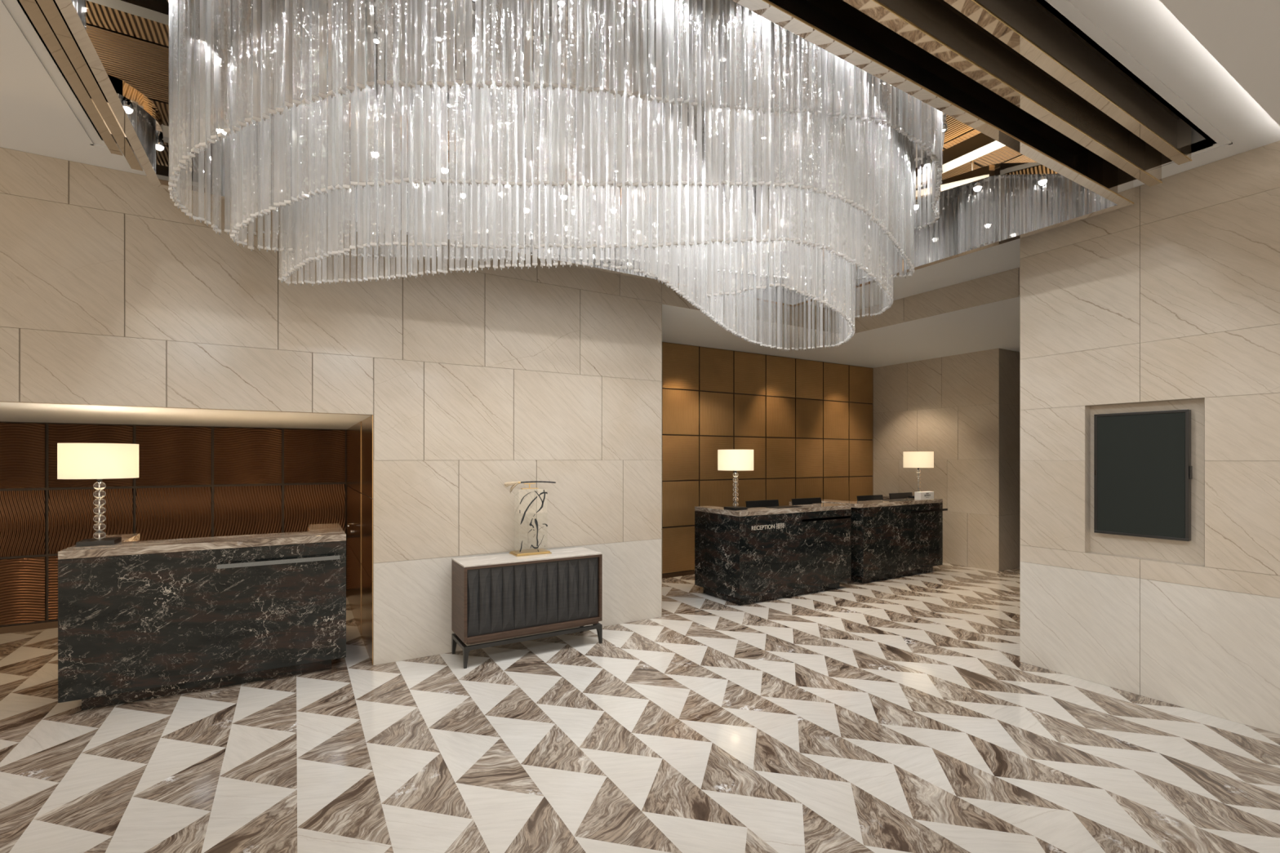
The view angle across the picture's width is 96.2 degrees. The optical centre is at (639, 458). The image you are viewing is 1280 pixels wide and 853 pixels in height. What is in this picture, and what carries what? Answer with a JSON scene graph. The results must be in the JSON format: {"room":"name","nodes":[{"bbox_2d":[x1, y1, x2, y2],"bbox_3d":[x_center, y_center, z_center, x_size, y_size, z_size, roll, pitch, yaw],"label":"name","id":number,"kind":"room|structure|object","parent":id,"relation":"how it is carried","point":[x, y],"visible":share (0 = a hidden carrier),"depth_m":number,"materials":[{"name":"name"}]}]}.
{"room":"hotel lobby","nodes":[
{"label":"hotel lobby","id":0,"kind":"room"},
{"bbox_2d":[0,421,346,626],"bbox_3d":[-5.974,0.620,5.823,5.750,2.160,0.206,0,0,-31],"label":"wall","id":1,"kind":"structure","parent":0,"point":[193,482],"depth_m":6.18,"materials":[{"name":"brown wood"}]},
{"bbox_2d":[0,620,57,634],"bbox_3d":[-6.013,1.667,5.693,5.550,0.066,0.028,0,0,-31],"label":"baseboard","id":2,"kind":"structure","parent":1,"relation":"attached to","point":[51,624],"depth_m":5.67,"materials":[{"name":"brown wood"}]},
{"bbox_2d":[0,402,370,429],"bbox_3d":[-5.271,-0.390,4.651,5.750,0.060,2.940,0,0,-31],"label":"ceiling","id":3,"kind":"structure","parent":0,"point":[9,411],"depth_m":5.04,"materials":[{"name":"white paint"}]},
{"bbox_2d":[346,415,373,665],"bbox_3d":[-2.808,0.620,5.982,0.256,2.160,2.792,0,0,-31],"label":"wall","id":4,"kind":"structure","parent":0,"point":[366,424],"depth_m":5.25,"materials":[{"name":"brown metal"}]},
{"bbox_2d":[346,421,360,635],"bbox_3d":[-2.965,0.670,5.939,0.069,2.054,1.028,0,0,-31],"label":"door","id":5,"kind":"structure","parent":4,"relation":"in","point":[356,428],"depth_m":5.90,"materials":[{"name":"brown wood"}]},
{"bbox_2d":[0,146,845,665],"bbox_3d":[-2.155,-0.130,4.911,11.360,3.660,0.300,0,0,-31],"label":"wall","id":6,"kind":"structure","parent":0,"point":[473,384],"depth_m":4.81,"materials":[{"name":"stone"}]},
{"bbox_2d":[0,562,1279,852],"bbox_3d":[2.355,1.700,2.313,16.358,0.001,16.002,0,0,-31],"label":"floor","id":7,"kind":"structure","parent":0,"point":[904,714],"depth_m":3.35,"materials":[{"name":"white tile"}]},
{"bbox_2d":[57,523,346,710],"bbox_3d":[-3.315,1.155,4.570,1.688,1.090,0.992,0,0,-31],"label":"reception desk","id":8,"kind":"object","parent":7,"relation":"on","point":[144,620],"visible":0.92,"depth_m":4.15,"materials":[{"name":"black stone"}]},
{"bbox_2d":[57,443,138,546],"bbox_3d":[-3.856,0.252,4.100,0.424,0.716,0.424,0,0,-31],"label":"table lamp","id":9,"kind":"object","parent":8,"relation":"on","point":[99,461],"visible":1,"depth_m":3.98,"materials":[{"name":"beige fabric"}]},
{"bbox_2d":[57,523,346,559],"bbox_3d":[-3.333,0.637,4.600,1.688,0.054,0.920,0,0,-31],"label":"countertop","id":10,"kind":"structure","parent":8,"relation":"on","point":[129,544],"depth_m":4.27,"materials":[{"name":"stone"}]},
{"bbox_2d":[451,546,602,668],"bbox_3d":[-0.994,1.284,5.150,1.253,0.831,0.425,0,0,-31],"label":"sideboard","id":11,"kind":"object","parent":7,"relation":"on","point":[495,597],"visible":1,"depth_m":4.95,"materials":[{"name":"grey wood"}]},
{"bbox_2d":[509,483,551,556],"bbox_3d":[-1.004,0.547,5.264,0.333,0.644,0.210,0,0,-31],"label":"sculpture","id":12,"kind":"object","parent":11,"relation":"on","point":[520,553],"visible":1,"depth_m":5.21,"materials":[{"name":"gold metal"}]},
{"bbox_2d":[503,480,555,493],"bbox_3d":[-1.001,0.263,5.249,0.495,0.116,0.047,0,0,-31],"label":"brush","id":13,"kind":"object","parent":12,"relation":"on","point":[514,484],"visible":1,"depth_m":5.16,"materials":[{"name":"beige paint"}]},
{"bbox_2d":[694,501,851,605],"bbox_3d":[1.755,1.155,7.403,1.910,1.090,0.932,0,0,-31],"label":"reception desk","id":14,"kind":"object","parent":7,"relation":"on","point":[753,555],"visible":1,"depth_m":6.99,"materials":[{"name":"black stone"}]},
{"bbox_2d":[717,449,753,511],"bbox_3d":[1.143,0.252,6.868,0.424,0.716,0.424,0,0,-31],"label":"table lamp","id":15,"kind":"object","parent":14,"relation":"on","point":[735,460],"visible":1,"depth_m":6.71,"materials":[{"name":"beige fabric"}]},
{"bbox_2d":[745,499,778,507],"bbox_3d":[1.557,0.743,7.373,0.540,0.415,0.160,0,0,-31],"label":"monitor","id":16,"kind":"object","parent":14,"relation":"on","point":[754,504],"visible":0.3,"depth_m":7.34,"materials":[{"name":"black paint"}]},
{"bbox_2d":[694,501,851,516],"bbox_3d":[1.736,0.637,7.434,1.910,0.054,0.860,0,0,-31],"label":"countertop","id":17,"kind":"structure","parent":14,"relation":"on","point":[820,506],"depth_m":7.07,"materials":[{"name":"stone"}]},
{"bbox_2d":[765,505,802,508],"bbox_3d":[1.809,0.607,7.215,0.430,0.007,0.210,0,0,-31],"label":"desk pad","id":18,"kind":"object","parent":14,"relation":"on","point":[784,506],"visible":1,"depth_m":7.19,"materials":[{"name":"brown leather"}]},
{"bbox_2d":[791,497,821,505],"bbox_3d":[2.243,0.743,7.785,0.540,0.415,0.160,0,0,-31],"label":"monitor","id":19,"kind":"object","parent":14,"relation":"on","point":[803,500],"visible":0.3,"depth_m":7.75,"materials":[{"name":"black paint"}]},
{"bbox_2d":[821,496,947,583],"bbox_3d":[3.554,1.155,8.530,1.924,1.090,0.932,0,0,-31],"label":"reception desk","id":20,"kind":"object","parent":7,"relation":"on","point":[890,540],"visible":0.74,"depth_m":8.12,"materials":[{"name":"black stone"}]},
{"bbox_2d":[857,494,883,501],"bbox_3d":[3.397,0.748,8.524,0.560,0.405,0.160,0,0,-31],"label":"monitor","id":21,"kind":"object","parent":20,"relation":"on","point":[877,497],"visible":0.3,"depth_m":8.49,"materials":[{"name":"black paint"}]},
{"bbox_2d":[821,496,942,507],"bbox_3d":[3.531,0.637,8.559,1.914,0.054,0.860,0,0,-31],"label":"countertop","id":22,"kind":"structure","parent":20,"relation":"on","point":[867,504],"depth_m":8.15,"materials":[{"name":"stone"}]},
{"bbox_2d":[881,498,913,501],"bbox_3d":[3.774,0.607,8.430,0.450,0.007,0.210,0,0,-31],"label":"desk pad","id":23,"kind":"object","parent":20,"relation":"on","point":[893,500],"visible":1,"depth_m":8.38,"materials":[{"name":"black leather"}]},
{"bbox_2d":[888,492,912,499],"bbox_3d":[4.023,0.740,8.900,0.540,0.420,0.160,0,0,-31],"label":"monitor","id":24,"kind":"object","parent":20,"relation":"on","point":[892,495],"visible":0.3,"depth_m":8.85,"materials":[{"name":"black paint"}]},
{"bbox_2d":[902,451,933,498],"bbox_3d":[4.289,0.252,8.856,0.424,0.716,0.424,0,0,-31],"label":"table lamp","id":25,"kind":"object","parent":20,"relation":"on","point":[917,460],"visible":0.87,"depth_m":8.70,"materials":[{"name":"beige fabric"}]},
{"bbox_2d":[914,491,933,499],"bbox_3d":[4.269,0.554,8.627,0.330,0.112,0.102,0,0,-31],"label":"block","id":26,"kind":"object","parent":20,"relation":"on","point":[919,495],"visible":1,"depth_m":8.57,"materials":[{"name":"white"}]},
{"bbox_2d":[0,0,1279,311],"bbox_3d":[-0.869,-1.985,2.866,11.660,0.050,4.650,0,0,-31],"label":"ceiling","id":27,"kind":"structure","parent":0,"point":[34,119],"depth_m":3.15,"materials":[{"name":"white paint"}]},
{"bbox_2d":[0,0,1232,167],"bbox_3d":[0.129,-1.957,3.574,6.080,0.006,3.665,0,0,-31],"label":"trim","id":28,"kind":"structure","parent":27,"relation":"attached to","point":[1066,2],"depth_m":2.90,"materials":[{"name":"white paint"}]},
{"bbox_2d":[661,342,872,573],"bbox_3d":[1.613,0.020,9.038,6.070,3.360,0.202,0,0,-31],"label":"wall","id":29,"kind":"structure","parent":0,"point":[807,424],"depth_m":9.06,"materials":[{"name":"brown wood"}]},
{"bbox_2d":[662,570,694,578],"bbox_3d":[1.660,1.671,8.960,6.070,0.058,0.026,0,0,-31],"label":"baseboard","id":30,"kind":"structure","parent":29,"relation":"attached to","point":[689,572],"depth_m":8.28,"materials":[{"name":"brown wood"}]},
{"bbox_2d":[638,294,1020,368],"bbox_3d":[3.608,-1.669,7.711,7.975,0.018,4.533,0,0,-31],"label":"ceiling","id":31,"kind":"structure","parent":0,"point":[994,325],"depth_m":7.83,"materials":[{"name":"white paint"}]},
{"bbox_2d":[848,266,1020,334],"bbox_3d":[3.499,-1.811,6.625,0.100,0.299,2.783,0,0,-31],"label":"wall header","id":32,"kind":"structure","parent":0,"point":[1005,285],"depth_m":6.57,"materials":[{"name":"stone"}]},
{"bbox_2d":[872,348,1020,571],"bbox_3d":[5.605,0.020,10.159,1.930,3.360,2.390,0,0,-31],"label":"wall","id":33,"kind":"structure","parent":0,"point":[964,409],"depth_m":9.13,"materials":[{"name":"stone"}]},
{"bbox_2d":[1020,140,1279,734],"bbox_3d":[6.922,-0.130,4.207,5.800,3.660,4.887,0,0,-31],"label":"wall","id":34,"kind":"structure","parent":0,"point":[1169,299],"depth_m":4.01,"materials":[{"name":"stone"}]},
{"bbox_2d":[1093,408,1192,541],"bbox_3d":[3.627,0.114,4.157,0.071,0.900,0.549,0,0,-31],"label":"wall display","id":35,"kind":"object","parent":34,"relation":"attached to","point":[1143,469],"visible":1,"depth_m":4.12,"materials":[{"name":"black glass"}]},
{"bbox_2d":[1133,153,1172,180],"bbox_3d":[0.140,-2.055,3.566,5.910,0.350,3.500,0,0,-31],"label":"ceiling","id":36,"kind":"structure","parent":0,"point":[1165,159],"depth_m":3.74,"materials":[{"name":"brown paint"}]},
{"bbox_2d":[36,0,1161,186],"bbox_3d":[0.124,-2.000,3.660,5.720,0.400,3.221,0,0,-31],"label":"trim","id":37,"kind":"structure","parent":36,"relation":"attached to","point":[938,18],"depth_m":2.79,"materials":[{"name":"brown metal"}]},
{"bbox_2d":[19,0,1191,164],"bbox_3d":[0.112,-2.040,3.583,5.820,0.320,3.391,0,0,-31],"label":"trim","id":38,"kind":"structure","parent":36,"relation":"attached to","point":[1030,18],"depth_m":2.86,"materials":[{"name":"brown metal"}]},
{"bbox_2d":[17,0,1216,152],"bbox_3d":[0.145,-2.095,3.557,5.950,0.270,3.520,0,0,-31],"label":"trim","id":39,"kind":"structure","parent":36,"relation":"attached to","point":[1196,136],"depth_m":3.00,"materials":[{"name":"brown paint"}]},
{"bbox_2d":[762,0,1191,204],"bbox_3d":[0.910,-1.802,2.253,5.820,0.168,0.296,0,0,-31],"label":"trim","id":40,"kind":"structure","parent":36,"relation":"attached to","point":[766,1],"depth_m":2.73,"materials":[{"name":"gold metal"}]},
{"bbox_2d":[1160,0,1279,125],"bbox_3d":[1.488,-1.830,-2.385,10.296,0.080,7.380,0,0,-31],"label":"ceiling","id":41,"kind":"structure","parent":0,"point":[1242,36],"depth_m":2.44,"materials":[{"name":"white paint"}]},
{"bbox_3d":[0.116,-3.260,3.750,5.600,0.060,3.066,0,0,-31],"label":"ceiling","id":42,"kind":"structure","parent":0,"visible":0},
{"bbox_2d":[167,0,947,351],"bbox_3d":[0.030,-2.144,3.811,5.162,2.171,2.428,0,0,-31],"label":"chandelier","id":43,"kind":"object","parent":42,"relation":"hanging from","point":[715,103],"visible":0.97,"depth_m":3.38,"materials":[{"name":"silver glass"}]},
{"bbox_2d":[54,0,1133,306],"bbox_3d":[0.127,-2.485,3.750,5.622,1.530,3.077,0,0,-31],"label":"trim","id":44,"kind":"structure","parent":42,"relation":"attached to","point":[996,189],"depth_m":4.02,"materials":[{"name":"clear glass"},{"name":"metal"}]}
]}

